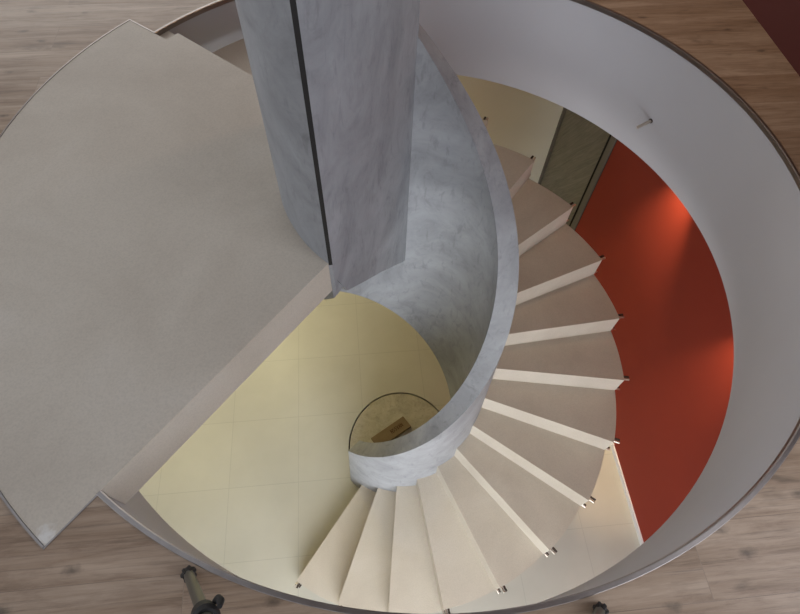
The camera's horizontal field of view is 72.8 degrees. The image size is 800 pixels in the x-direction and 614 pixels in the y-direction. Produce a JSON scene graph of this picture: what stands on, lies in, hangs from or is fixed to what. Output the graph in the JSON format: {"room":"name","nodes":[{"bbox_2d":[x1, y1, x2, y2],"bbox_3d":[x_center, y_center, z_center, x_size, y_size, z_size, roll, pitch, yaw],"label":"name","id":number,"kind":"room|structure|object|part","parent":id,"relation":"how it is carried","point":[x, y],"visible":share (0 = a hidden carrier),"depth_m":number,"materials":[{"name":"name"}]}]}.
{"room":"spiral staircase","nodes":[
{"label":"spiral staircase","id":0,"kind":"room"},
{"bbox_2d":[235,0,518,491],"bbox_3d":[0.098,-0.452,2.368,1.174,6.287,1.216,1,59,-1],"label":"wall","id":1,"kind":"structure","parent":0,"point":[386,167],"depth_m":2.46,"materials":[{"name":"grey concrete"}]},
{"bbox_3d":[-0.099,-1.008,1.478,0.065,4.200,0.980,17,60,8],"label":"column panel","id":2,"kind":"part","parent":1,"relation":"part of","materials":[{"name":"concrete"}]},
{"bbox_2d":[139,292,639,613],"bbox_3d":[-1.547,2.131,4.476,7.564,0.096,8.069,-4,59,-4],"label":"floor","id":3,"kind":"structure","parent":0,"point":[258,488],"depth_m":4.88,"materials":[{"name":"beige tile"}]},
{"bbox_2d":[0,20,628,613],"bbox_3d":[-0.074,0.316,3.622,3.262,3.322,3.031,1,59,-1],"label":"spiral staircase","id":4,"kind":"structure","parent":3,"relation":"on","point":[152,258],"depth_m":2.19,"materials":[{"name":"beige stone"}]},
{"bbox_2d":[0,19,153,549],"bbox_3d":[-1.335,-0.365,2.067,0.636,0.023,2.464,-7,59,-6],"label":"trim","id":5,"kind":"structure","parent":4,"relation":"attached to","point":[8,505],"depth_m":1.51,"materials":[{"name":"silver metal"}]},
{"bbox_2d":[371,416,410,442],"bbox_3d":[-0.082,1.165,5.037,0.369,0.036,0.122,-31,64,-19],"label":"cardboard box","id":6,"kind":"object","parent":3,"relation":"on","point":[401,425],"visible":0.91,"depth_m":5.03,"materials":[{"name":"brown cardboard"}]},
{"bbox_2d":[390,423,402,433],"bbox_3d":[-0.031,1.125,5.043,0.131,0.002,0.044,-32,65,-19],"label":"print","id":7,"kind":"object","parent":6,"relation":"on","point":[395,428],"depth_m":5.04},
{"bbox_2d":[0,0,799,613],"bbox_3d":[-2.030,-0.124,1.903,8.085,0.019,9.344,-4,59,-4],"label":"floor","id":8,"kind":"structure","parent":0,"point":[100,563],"depth_m":1.49,"materials":[{"name":"brown wood"}]},
{"bbox_2d":[180,565,608,613],"bbox_3d":[-0.004,0.847,0.690,1.110,1.140,1.056,1,59,-1],"label":"camera tripod","id":9,"kind":"object","parent":8,"relation":"on","point":[202,605],"visible":1,"depth_m":1.19,"materials":[{"name":"black metal"}]},
{"bbox_3d":[-0.467,0.653,1.242,0.206,0.338,0.027,31,63,16],"label":"leg","id":10,"kind":"part","parent":9,"relation":"part of","materials":[{"name":"metal"}]},
{"bbox_3d":[-0.359,0.583,1.077,0.035,0.052,0.021,21,60,11],"label":"clamp lever","id":11,"kind":"part","parent":9,"relation":"part of","materials":[{"name":"black plastic"}]},
{"bbox_3d":[0.433,0.724,1.225,0.205,0.338,0.027,-22,62,-14],"label":"leg","id":12,"kind":"part","parent":9,"relation":"part of","materials":[{"name":"metal"}]},
{"bbox_2d":[109,0,799,602],"bbox_3d":[0.074,-0.376,2.492,3.180,0.621,3.180,1,59,-1],"label":"wall","id":13,"kind":"structure","parent":0,"point":[741,195],"depth_m":2.71,"materials":[{"name":"white paint"}]},
{"bbox_2d":[96,0,799,613],"bbox_3d":[0.226,-0.542,2.220,2.871,0.024,3.160,1,59,-1],"label":"trim","id":14,"kind":"structure","parent":13,"relation":"attached to","point":[795,434],"depth_m":1.52,"materials":[{"name":"silver metal"}]},
{"bbox_2d":[636,119,652,128],"bbox_3d":[1.354,-1.014,3.009,0.110,0.026,0.026,-28,63,-17],"label":"pin","id":15,"kind":"object","parent":13,"relation":"attached to","point":[649,120],"visible":1,"depth_m":3.00,"materials":[{"name":"grey metal"}]},
{"bbox_2d":[457,75,562,182],"bbox_3d":[-1.790,-1.950,5.331,7.372,2.679,0.192,-4,59,-4],"label":"wall","id":16,"kind":"structure","parent":0,"point":[522,122],"depth_m":5.66,"materials":[{"name":"beige paint"}]},
{"bbox_2d":[575,140,733,541],"bbox_3d":[2.209,1.637,3.260,0.192,2.679,6.560,-4,59,-4],"label":"wall","id":17,"kind":"structure","parent":0,"point":[673,339],"depth_m":4.11,"materials":[{"name":"red paint"}]},
{"bbox_2d":[610,443,643,544],"bbox_3d":[2.075,2.326,4.372,0.013,0.056,6.560,-4,59,-4],"label":"baseboard","id":18,"kind":"structure","parent":17,"relation":"attached to","point":[613,449],"depth_m":4.77,"materials":[{"name":"white wood"}]},
{"bbox_2d":[743,0,799,75],"bbox_3d":[2.125,-1.176,0.930,0.192,2.979,8.960,-4,59,-4],"label":"wall","id":19,"kind":"structure","parent":0,"point":[780,19],"depth_m":2.68,"materials":[{"name":"red paint"}]},
{"bbox_3d":[1.871,-2.188,4.335,0.298,0.550,1.138,1,59,-1],"label":"wall","id":20,"kind":"structure","parent":0,"visible":0},
{"bbox_2d":[538,107,617,230],"bbox_3d":[1.783,-1.484,5.472,0.111,2.128,1.130,-4,59,-4],"label":"door","id":21,"kind":"structure","parent":20,"relation":"in","point":[579,152],"depth_m":5.45,"materials":[{"name":"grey wood"}]}
]}

